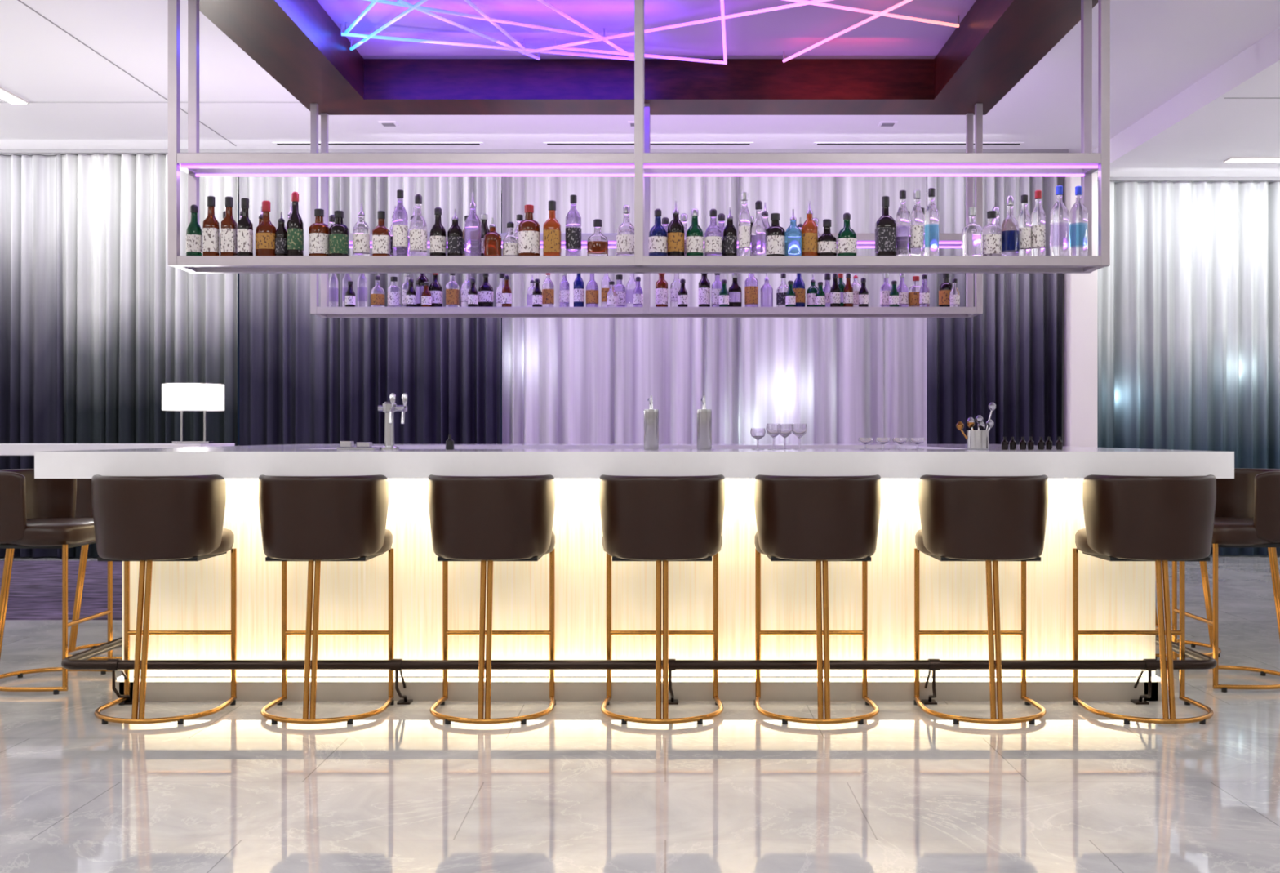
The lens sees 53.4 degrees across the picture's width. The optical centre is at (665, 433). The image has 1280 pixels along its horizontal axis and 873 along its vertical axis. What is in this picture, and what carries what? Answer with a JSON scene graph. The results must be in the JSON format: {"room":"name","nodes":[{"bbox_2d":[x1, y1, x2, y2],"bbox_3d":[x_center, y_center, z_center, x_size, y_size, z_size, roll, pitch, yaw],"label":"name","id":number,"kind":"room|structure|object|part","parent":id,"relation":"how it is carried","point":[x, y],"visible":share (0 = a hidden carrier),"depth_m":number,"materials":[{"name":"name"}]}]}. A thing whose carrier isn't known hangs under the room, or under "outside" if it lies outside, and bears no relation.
{"room":"bar","nodes":[
{"label":"bar","id":0,"kind":"room"},
{"bbox_2d":[378,120,399,126],"bbox_3d":[-2.300,-2.573,10.570,0.140,0.014,0.140,0,0,0],"label":"recessed light","id":1,"kind":"object","parent":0,"point":[384,123],"depth_m":10.53,"materials":[{"name":"white plastic"}]},
{"bbox_2d":[237,192,927,445],"bbox_3d":[0.000,-0.600,12.450,15.000,3.500,0.100,0,0,0],"label":"window","id":2,"kind":"structure","parent":0,"point":[237,193],"depth_m":12.44,"materials":[{"name":"clear glass"}]},
{"bbox_2d":[627,120,634,126],"bbox_3d":[-0.240,-2.573,10.570,0.140,0.014,0.140,0,0,0],"label":"ceiling vent","id":3,"kind":"object","parent":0,"point":[630,123],"depth_m":10.53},
{"bbox_2d":[0,554,1279,872],"bbox_3d":[0.000,1.200,4.500,15.200,0.100,16.200,0,0,0],"label":"floor","id":4,"kind":"structure","parent":0,"point":[573,788],"depth_m":4.18,"materials":[{"name":"stone"}]},
{"bbox_2d":[0,468,112,694],"bbox_3d":[-2.862,0.658,5.850,0.504,0.984,0.518,0,0,0],"label":"bar stool","id":5,"kind":"object","parent":4,"relation":"on","point":[35,513],"visible":0.94,"depth_m":5.69,"materials":[{"name":"brown leather"}]},
{"bbox_3d":[-2.968,0.333,5.850,0.292,0.336,0.518,0,0,0],"label":"backrest","id":6,"kind":"part","parent":5,"relation":"part of","materials":[{"name":"brown leather"}]},
{"bbox_3d":[-2.837,0.446,5.850,0.455,0.104,0.500,0,0,0],"label":"seat","id":7,"kind":"part","parent":5,"relation":"part of","materials":[{"name":"brown leather"}]},
{"bbox_3d":[-2.875,0.819,5.850,0.463,0.662,0.505,0,0,0],"label":"frame","id":8,"kind":"part","parent":5,"relation":"part of","materials":[{"name":"gold metal"}]},
{"bbox_2d":[0,560,122,619],"bbox_3d":[-5.175,1.144,9.625,4.450,0.012,3.550,0,0,0],"label":"carpet","id":9,"kind":"object","parent":4,"relation":"on","point":[35,590],"visible":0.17,"depth_m":9.26,"materials":[{"name":"purple carpet"}]},
{"bbox_2d":[0,443,235,455],"bbox_3d":[-5.250,0.604,9.100,4.100,1.068,0.700,0,0,0],"label":"table","id":10,"kind":"object","parent":9,"relation":"on","point":[6,449],"visible":0.13,"depth_m":8.75,"materials":[{"name":"white stone"}]},
{"bbox_2d":[161,382,224,443],"bbox_3d":[-3.360,-0.141,9.050,0.419,0.421,0.419,0,0,0],"label":"table lamp","id":11,"kind":"object","parent":10,"relation":"on","point":[181,397],"visible":0.99,"depth_m":8.89,"materials":[{"name":"white fabric"}]},
{"bbox_3d":[-3.360,-0.258,9.050,0.419,0.186,0.419,0,0,0],"label":"lamp shade","id":12,"kind":"part","parent":11,"relation":"part of","materials":[{"name":"white fabric"}]},
{"bbox_2d":[67,478,122,659],"bbox_3d":[-2.862,0.658,6.620,0.504,0.984,0.518,0,0,0],"label":"bar stool","id":13,"kind":"object","parent":4,"relation":"on","point":[83,500],"visible":0.11,"depth_m":6.60,"materials":[{"name":"gold metal"}]},
{"bbox_3d":[-2.968,0.333,6.620,0.292,0.336,0.518,0,0,0],"label":"backrest","id":14,"kind":"part","parent":13,"relation":"part of","materials":[{"name":"brown leather"}]},
{"bbox_3d":[-2.875,0.819,6.620,0.463,0.662,0.505,0,0,0],"label":"frame","id":15,"kind":"part","parent":13,"relation":"part of","materials":[{"name":"gold metal"}]},
{"bbox_2d":[91,474,236,724],"bbox_3d":[-2.072,0.658,5.223,0.518,0.984,0.504,0,0,0],"label":"bar stool","id":16,"kind":"object","parent":4,"relation":"on","point":[144,519],"visible":1,"depth_m":5.03,"materials":[{"name":"brown leather"}]},
{"bbox_3d":[-2.072,0.333,5.117,0.518,0.336,0.292,0,0,0],"label":"backrest","id":17,"kind":"part","parent":16,"relation":"part of","materials":[{"name":"brown leather"}]},
{"bbox_3d":[-2.072,0.819,5.210,0.505,0.662,0.463,0,0,0],"label":"frame","id":18,"kind":"part","parent":16,"relation":"part of","materials":[{"name":"gold metal"}]},
{"bbox_3d":[-2.072,0.446,5.247,0.500,0.104,0.455,0,0,0],"label":"seat","id":19,"kind":"part","parent":16,"relation":"part of","materials":[{"name":"brown leather"}]},
{"bbox_2d":[257,474,394,724],"bbox_3d":[-1.400,0.658,5.223,0.518,0.984,0.504,0,0,0],"label":"bar stool","id":20,"kind":"object","parent":4,"relation":"on","point":[310,518],"visible":1,"depth_m":5.02,"materials":[{"name":"brown leather"}]},
{"bbox_3d":[-1.400,0.333,5.117,0.518,0.336,0.292,0,0,0],"label":"backrest","id":21,"kind":"part","parent":20,"relation":"part of","materials":[{"name":"brown leather"}]},
{"bbox_3d":[-1.400,0.819,5.210,0.505,0.662,0.463,0,0,0],"label":"frame","id":22,"kind":"part","parent":20,"relation":"part of","materials":[{"name":"gold metal"}]},
{"bbox_3d":[-1.400,0.446,5.247,0.500,0.104,0.455,0,0,0],"label":"seat","id":23,"kind":"part","parent":20,"relation":"part of","materials":[{"name":"brown leather"}]},
{"bbox_2d":[427,474,555,724],"bbox_3d":[-0.712,0.658,5.223,0.518,0.984,0.504,0,0,0],"label":"bar stool","id":24,"kind":"object","parent":4,"relation":"on","point":[482,518],"visible":1,"depth_m":5.02,"materials":[{"name":"brown leather"}]},
{"bbox_3d":[-0.712,0.333,5.117,0.518,0.336,0.292,0,0,0],"label":"backrest","id":25,"kind":"part","parent":24,"relation":"part of","materials":[{"name":"brown leather"}]},
{"bbox_3d":[-0.712,0.819,5.210,0.505,0.662,0.463,0,0,0],"label":"frame","id":26,"kind":"part","parent":24,"relation":"part of","materials":[{"name":"gold metal"}]},
{"bbox_3d":[-0.712,0.446,5.247,0.500,0.104,0.455,0,0,0],"label":"seat","id":27,"kind":"part","parent":24,"relation":"part of","materials":[{"name":"brown leather"}]},
{"bbox_2d":[34,444,1234,700],"bbox_3d":[-0.128,0.612,7.175,4.956,1.076,3.850,0,0,0],"label":"bar counter","id":28,"kind":"object","parent":4,"relation":"on","point":[186,595],"depth_m":5.50,"materials":[{"name":"white stone"}]},
{"bbox_2d":[337,440,379,449],"bbox_3d":[-1.415,0.054,5.875,0.170,0.040,0.150,0,0,0],"label":"tray","id":29,"kind":"object","parent":28,"relation":"on","point":[344,445],"visible":0.93,"depth_m":5.82,"materials":[{"name":"silver metal"}]},
{"bbox_2d":[377,392,407,449],"bbox_3d":[-1.251,-0.056,5.833,0.138,0.260,0.122,0,0,0],"label":"tap","id":30,"kind":"object","parent":28,"relation":"on","point":[388,407],"visible":1,"depth_m":5.83,"materials":[{"name":"silver metal"}]},
{"bbox_2d":[445,434,453,449],"bbox_3d":[-1.000,0.039,5.900,0.039,0.070,0.040,0,0,0],"label":"sauce bottle","id":31,"kind":"object","parent":28,"relation":"on","point":[449,442],"visible":1,"depth_m":5.89,"materials":[{"name":"black glass"}]},
{"bbox_2d":[34,444,1234,478],"bbox_3d":[-0.128,0.130,7.175,4.956,0.111,3.850,0,0,0],"label":"countertop","id":32,"kind":"structure","parent":28,"relation":"on","point":[411,460],"depth_m":5.25,"materials":[{"name":"white stone"}]},
{"bbox_2d":[61,635,1217,704],"bbox_3d":[-0.110,1.046,6.938,4.860,0.216,3.325,0,0,0],"label":"rail","id":33,"kind":"object","parent":28,"relation":"attached to","point":[79,660],"visible":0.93,"depth_m":5.28,"materials":[{"name":"brown metal"}]},
{"bbox_2d":[644,395,658,449],"bbox_3d":[-0.065,-0.051,5.880,0.068,0.250,0.068,0,0,0],"label":"canister","id":34,"kind":"object","parent":28,"relation":"on","point":[651,415],"visible":1,"depth_m":5.85,"materials":[{"name":"silver metal"}]},
{"bbox_2d":[697,395,711,449],"bbox_3d":[0.180,-0.051,5.880,0.068,0.250,0.068,0,0,0],"label":"canister","id":35,"kind":"object","parent":28,"relation":"on","point":[704,415],"visible":1,"depth_m":5.85,"materials":[{"name":"silver metal"}]},
{"bbox_2d":[750,427,765,449],"bbox_3d":[0.430,0.024,5.900,0.071,0.100,0.071,0,0,0],"label":"glass","id":36,"kind":"object","parent":28,"relation":"on","point":[757,433],"visible":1,"depth_m":5.88,"materials":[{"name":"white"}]},
{"bbox_2d":[765,423,781,449],"bbox_3d":[0.500,0.014,5.860,0.071,0.120,0.071,0,0,0],"label":"glass","id":37,"kind":"object","parent":28,"relation":"on","point":[773,430],"visible":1,"depth_m":5.83,"materials":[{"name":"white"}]},
{"bbox_2d":[779,423,791,449],"bbox_3d":[0.560,0.014,5.950,0.071,0.120,0.071,0,0,0],"label":"glass","id":38,"kind":"object","parent":28,"relation":"on","point":[786,428],"visible":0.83,"depth_m":5.92,"materials":[{"name":"white"}]},
{"bbox_2d":[791,423,807,449],"bbox_3d":[0.620,0.014,5.880,0.071,0.120,0.071,0,0,0],"label":"glass","id":39,"kind":"object","parent":28,"relation":"on","point":[799,430],"visible":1,"depth_m":5.86,"materials":[{"name":"white"}]},
{"bbox_2d":[857,437,873,449],"bbox_3d":[0.930,0.046,5.900,0.071,0.055,0.071,0,0,0],"label":"glass","id":40,"kind":"object","parent":28,"relation":"on","point":[865,441],"visible":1,"depth_m":5.88,"materials":[{"name":"white"}]},
{"bbox_2d":[875,437,890,449],"bbox_3d":[1.010,0.046,5.900,0.071,0.055,0.071,0,0,0],"label":"glass","id":41,"kind":"object","parent":28,"relation":"on","point":[882,441],"visible":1,"depth_m":5.88,"materials":[{"name":"white"}]},
{"bbox_2d":[892,437,907,449],"bbox_3d":[1.090,0.046,5.900,0.071,0.055,0.071,0,0,0],"label":"glass","id":42,"kind":"object","parent":28,"relation":"on","point":[900,441],"visible":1,"depth_m":5.88,"materials":[{"name":"white"}]},
{"bbox_2d":[909,437,924,449],"bbox_3d":[1.170,0.046,5.900,0.071,0.055,0.071,0,0,0],"label":"glass","id":43,"kind":"object","parent":28,"relation":"on","point":[917,441],"visible":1,"depth_m":5.88,"materials":[{"name":"white"}]},
{"bbox_2d":[955,402,995,449],"bbox_3d":[1.445,-0.036,5.900,0.185,0.220,0.099,0,0,0],"label":"caddy","id":44,"kind":"object","parent":28,"relation":"on","point":[978,439],"visible":1,"depth_m":5.88,"materials":[{"name":"silver metal"}]},
{"bbox_2d":[1001,436,1062,449],"bbox_3d":[1.696,0.044,5.890,0.281,0.060,0.049,0,0,0],"label":"bottles","id":45,"kind":"object","parent":28,"relation":"on","point":[1012,443],"visible":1,"depth_m":5.88,"materials":[{"name":"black glass"}]},
{"bbox_2d":[599,474,724,724],"bbox_3d":[-0.013,0.658,5.223,0.518,0.984,0.504,0,0,0],"label":"bar stool","id":46,"kind":"object","parent":4,"relation":"on","point":[657,518],"visible":1,"depth_m":5.02,"materials":[{"name":"brown leather"}]},
{"bbox_3d":[-0.013,0.819,5.210,0.505,0.662,0.463,0,0,0],"label":"frame","id":47,"kind":"part","parent":46,"relation":"part of","materials":[{"name":"gold metal"}]},
{"bbox_3d":[-0.013,0.333,5.117,0.518,0.336,0.292,0,0,0],"label":"backrest","id":48,"kind":"part","parent":46,"relation":"part of","materials":[{"name":"brown leather"}]},
{"bbox_3d":[-0.013,0.446,5.247,0.500,0.104,0.455,0,0,0],"label":"seat","id":49,"kind":"part","parent":46,"relation":"part of","materials":[{"name":"brown leather"}]},
{"bbox_2d":[754,474,880,724],"bbox_3d":[0.624,0.658,5.223,0.518,0.984,0.504,0,0,0],"label":"bar stool","id":50,"kind":"object","parent":4,"relation":"on","point":[817,518],"visible":1,"depth_m":5.02,"materials":[{"name":"brown leather"}]},
{"bbox_3d":[0.624,0.446,5.247,0.500,0.104,0.455,0,0,0],"label":"seat","id":51,"kind":"part","parent":50,"relation":"part of","materials":[{"name":"brown leather"}]},
{"bbox_3d":[0.624,0.819,5.210,0.505,0.662,0.463,0,0,0],"label":"frame","id":52,"kind":"part","parent":50,"relation":"part of","materials":[{"name":"gold metal"}]},
{"bbox_3d":[0.624,0.333,5.117,0.518,0.336,0.292,0,0,0],"label":"backrest","id":53,"kind":"part","parent":50,"relation":"part of","materials":[{"name":"brown leather"}]},
{"bbox_2d":[914,474,1048,724],"bbox_3d":[1.303,0.658,5.223,0.518,0.984,0.504,0,0,0],"label":"bar stool","id":54,"kind":"object","parent":4,"relation":"on","point":[987,518],"visible":1,"depth_m":5.03,"materials":[{"name":"brown leather"}]},
{"bbox_3d":[1.303,0.446,5.247,0.500,0.104,0.455,0,0,0],"label":"seat","id":55,"kind":"part","parent":54,"relation":"part of","materials":[{"name":"brown leather"}]},
{"bbox_3d":[1.303,0.819,5.210,0.505,0.662,0.463,0,0,0],"label":"frame","id":56,"kind":"part","parent":54,"relation":"part of","materials":[{"name":"gold metal"}]},
{"bbox_3d":[1.303,0.333,5.117,0.518,0.336,0.292,0,0,0],"label":"backrest","id":57,"kind":"part","parent":54,"relation":"part of","materials":[{"name":"brown leather"}]},
{"bbox_2d":[1072,474,1216,724],"bbox_3d":[1.980,0.658,5.223,0.518,0.984,0.504,0,0,0],"label":"bar stool","id":58,"kind":"object","parent":4,"relation":"on","point":[1157,518],"visible":1,"depth_m":5.03,"materials":[{"name":"brown leather"}]},
{"bbox_3d":[1.980,0.446,5.247,0.500,0.104,0.455,0,0,0],"label":"seat","id":59,"kind":"part","parent":58,"relation":"part of","materials":[{"name":"brown leather"}]},
{"bbox_3d":[1.980,0.819,5.210,0.505,0.662,0.463,0,0,0],"label":"frame","id":60,"kind":"part","parent":58,"relation":"part of","materials":[{"name":"gold metal"}]},
{"bbox_3d":[1.980,0.333,5.117,0.518,0.336,0.292,0,0,0],"label":"backrest","id":61,"kind":"part","parent":58,"relation":"part of","materials":[{"name":"brown leather"}]},
{"bbox_2d":[1155,602,1158,630],"bbox_3d":[2.662,0.658,7.500,0.504,0.984,0.518,0,0,0],"label":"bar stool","id":62,"kind":"object","parent":4,"relation":"on","point":[1156,615],"visible":0.02,"depth_m":7.48,"materials":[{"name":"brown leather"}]},
{"bbox_2d":[1155,560,1221,659],"bbox_3d":[2.662,0.658,6.700,0.504,0.984,0.518,0,0,0],"label":"bar stool","id":63,"kind":"object","parent":4,"relation":"on","point":[1203,566],"visible":0.04,"depth_m":6.68,"materials":[{"name":"gold metal"}]},
{"bbox_2d":[1172,467,1279,692],"bbox_3d":[2.662,0.658,5.900,0.504,0.984,0.518,0,0,0],"label":"bar stool","id":64,"kind":"object","parent":4,"relation":"on","point":[1247,513],"visible":0.89,"depth_m":5.68,"materials":[{"name":"brown leather"}]},
{"bbox_3d":[2.675,0.819,5.900,0.463,0.662,0.505,0,0,0],"label":"frame","id":65,"kind":"part","parent":64,"relation":"part of","materials":[{"name":"gold metal"}]},
{"bbox_3d":[2.638,0.446,5.900,0.455,0.104,0.500,0,0,0],"label":"seat","id":66,"kind":"part","parent":64,"relation":"part of","materials":[{"name":"brown leather"}]},
{"bbox_3d":[2.768,0.333,5.900,0.292,0.336,0.518,0,0,0],"label":"backrest","id":67,"kind":"part","parent":64,"relation":"part of","materials":[{"name":"brown leather"}]},
{"bbox_2d":[0,0,1279,182],"bbox_3d":[0.000,-2.549,4.500,15.200,0.362,16.200,0,0,0],"label":"ceiling","id":68,"kind":"structure","parent":0,"point":[1195,84],"depth_m":9.85,"materials":[{"name":"paint"}]},
{"bbox_2d":[0,86,29,103],"bbox_3d":[-5.025,-2.572,8.200,0.150,0.016,3.400,0,0,0],"label":"strip light","id":69,"kind":"object","parent":68,"relation":"in","point":[5,95],"depth_m":9.72,"materials":[{"name":"white plastic"}]},
{"bbox_2d":[0,154,63,557],"bbox_3d":[-6.474,-0.718,11.724,1.857,3.705,0.220,0,0,2],"label":"curtain","id":70,"kind":"object","parent":68,"relation":"hanging from","point":[32,360],"visible":0.8,"depth_m":11.75,"materials":[{"name":"fabric"}]},
{"bbox_2d":[62,153,237,557],"bbox_3d":[-4.750,-0.718,11.691,1.640,3.705,0.222,0,0,0],"label":"curtain","id":71,"kind":"object","parent":68,"relation":"hanging from","point":[135,323],"visible":0.61,"depth_m":11.70,"materials":[{"name":"fabric"}]},
{"bbox_2d":[239,176,501,445],"bbox_3d":[-2.725,-0.718,11.736,2.430,3.705,0.242,0,0,0],"label":"curtain","id":72,"kind":"object","parent":68,"relation":"hanging from","point":[305,377],"visible":0.43,"depth_m":11.72,"materials":[{"name":"fabric"}]},
{"bbox_2d":[272,142,484,145],"bbox_3d":[-2.550,-2.575,11.300,1.860,0.011,0.080,0,0,0],"label":"air slot","id":73,"kind":"object","parent":68,"relation":"attached to","point":[274,143],"visible":1,"depth_m":11.27,"materials":[{"name":"white metal"}]},
{"bbox_2d":[0,149,1068,153],"bbox_3d":[-1.870,-2.565,11.560,11.060,0.030,0.040,0,0,0],"label":"track","id":74,"kind":"object","parent":68,"relation":"attached to","point":[2,151],"visible":0.78,"depth_m":11.54,"materials":[{"name":"white metal"}]},
{"bbox_2d":[168,0,1110,273],"bbox_3d":[-0.122,-1.464,6.045,4.375,1.369,0.290,0,0,0],"label":"rack","id":75,"kind":"object","parent":68,"relation":"hanging from","point":[639,164],"visible":1,"depth_m":5.91,"materials":[{"name":"metal"}]},
{"bbox_2d":[186,191,303,255],"label":"liquor bottles","id":76,"kind":"object","parent":75,"relation":"in","point":[288,240],"depth_m":6.02,"materials":[{"name":"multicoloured glass"}]},
{"bbox_2d":[308,208,348,255],"label":"liquor bottles","id":77,"kind":"object","parent":75,"relation":"in","point":[323,240],"depth_m":6.01,"materials":[{"name":"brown glass"}]},
{"bbox_2d":[352,189,560,255],"label":"liquor bottles","id":78,"kind":"object","parent":75,"relation":"in","point":[476,238],"depth_m":6.01,"materials":[{"name":"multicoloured glass"}]},
{"bbox_2d":[565,194,581,255],"label":"liquor bottles","id":79,"kind":"object","parent":75,"relation":"in","point":[573,218],"depth_m":6.03,"materials":[{"name":"clear glass"}]},
{"bbox_2d":[616,204,634,255],"label":"liquor bottles","id":80,"kind":"object","parent":75,"relation":"in","point":[625,231],"depth_m":6.02,"materials":[{"name":"clear glass"}]},
{"bbox_2d":[648,191,857,255],"label":"liquor bottles","id":81,"kind":"object","parent":75,"relation":"in","point":[757,237],"depth_m":6.01,"materials":[{"name":"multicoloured glass"}]},
{"bbox_2d":[875,187,938,255],"label":"liquor bottles","id":82,"kind":"object","parent":75,"relation":"in","point":[918,234],"depth_m":6.02,"materials":[{"name":"clear glass"}]},
{"bbox_2d":[961,190,1045,255],"label":"liquor bottles","id":83,"kind":"object","parent":75,"relation":"in","point":[1027,236],"depth_m":6.02,"materials":[{"name":"clear glass"}]},
{"bbox_2d":[1049,185,1088,255],"label":"liquor bottles","id":84,"kind":"object","parent":75,"relation":"in","point":[1059,213],"depth_m":6.01,"materials":[{"name":"clear glass"}]},
{"bbox_2d":[310,103,982,317],"bbox_3d":[-0.122,-1.464,8.415,4.375,1.369,0.290,0,0,0],"label":"rack","id":85,"kind":"object","parent":68,"relation":"hanging from","point":[864,240],"visible":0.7,"depth_m":8.27,"materials":[{"name":"metal"}]},
{"bbox_2d":[328,273,959,306],"bbox_3d":[-0.147,-0.971,8.401,4.165,0.310,0.156,0,0,0],"label":"liquor bottles","id":86,"kind":"object","parent":85,"relation":"in","point":[855,294],"visible":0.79,"depth_m":8.39,"materials":[{"name":"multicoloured glass"}]},
{"bbox_2d":[543,142,753,145],"bbox_3d":[-0.150,-2.575,11.300,1.860,0.011,0.080,0,0,0],"label":"air slot","id":87,"kind":"object","parent":68,"relation":"attached to","point":[544,143],"visible":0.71,"depth_m":11.27,"materials":[{"name":"black metal"}]},
{"bbox_2d":[199,0,1097,115],"bbox_3d":[-0.105,-2.365,7.100,4.530,0.430,2.960,0,0,0],"label":"recessed ceiling panel","id":88,"kind":"object","parent":68,"relation":"in","point":[884,65],"depth_m":7.89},
{"bbox_2d":[340,0,959,64],"bbox_3d":[-0.117,-2.374,7.080,3.622,0.069,1.978,0,0,0],"label":"light","id":89,"kind":"object","parent":68,"relation":"attached to","point":[597,37],"visible":0.87,"depth_m":7.38,"materials":[{"name":"pink"}]},
{"bbox_2d":[502,176,926,444],"bbox_3d":[0.450,-0.718,11.796,3.940,3.705,0.206,0,0,0],"label":"sheer curtain","id":90,"kind":"object","parent":68,"relation":"hanging from","point":[566,380],"visible":0.45,"depth_m":11.80,"materials":[{"name":"fabric"}]},
{"bbox_2d":[878,120,897,126],"bbox_3d":[1.850,-2.573,10.570,0.140,0.014,0.140,0,0,0],"label":"ceiling vent","id":91,"kind":"object","parent":68,"relation":"in","point":[882,123],"depth_m":10.53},
{"bbox_2d":[813,142,1024,145],"bbox_3d":[2.250,-2.575,11.300,1.860,0.011,0.080,0,0,0],"label":"air slot","id":92,"kind":"object","parent":68,"relation":"attached to","point":[815,143],"visible":1,"depth_m":11.27,"materials":[{"name":"black metal"}]},
{"bbox_2d":[927,176,1062,445],"bbox_3d":[3.040,-0.718,11.698,1.240,3.705,0.220,0,0,0],"label":"curtain","id":93,"kind":"object","parent":68,"relation":"hanging from","point":[1008,355],"visible":0.61,"depth_m":11.70,"materials":[{"name":"fabric"}]},
{"bbox_2d":[1097,181,1279,555],"bbox_3d":[5.632,-0.613,11.903,3.343,3.495,0.206,0,0,0],"label":"curtain","id":94,"kind":"object","parent":68,"relation":"hanging from","point":[1188,293],"visible":0.65,"depth_m":11.90,"materials":[{"name":"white fabric"}]},
{"bbox_2d":[1097,177,1279,181],"bbox_3d":[5.680,-2.355,11.770,3.440,0.030,0.040,0,0,0],"label":"track","id":95,"kind":"object","parent":68,"relation":"attached to","point":[1112,179],"depth_m":11.75,"materials":[{"name":"white metal"}]},
{"bbox_2d":[1222,156,1279,162],"bbox_3d":[5.725,-2.362,10.975,1.750,0.016,0.150,0,0,0],"label":"strip light","id":96,"kind":"object","parent":68,"relation":"in","point":[1233,159],"depth_m":10.92,"materials":[{"name":"white plastic"}]},
{"bbox_2d":[237,176,1064,192],"bbox_3d":[0.000,-2.465,12.425,15.000,0.230,0.250,0,0,0],"label":"trim","id":97,"kind":"structure","parent":0,"point":[237,176],"depth_m":12.30,"materials":[{"name":"paint"}]},
{"bbox_2d":[1062,173,1097,447],"bbox_3d":[3.805,-0.610,11.925,0.250,3.520,0.750,0,0,0],"label":"column","id":98,"kind":"structure","parent":0,"point":[1079,291],"depth_m":11.55,"materials":[{"name":"paint"}]}
]}

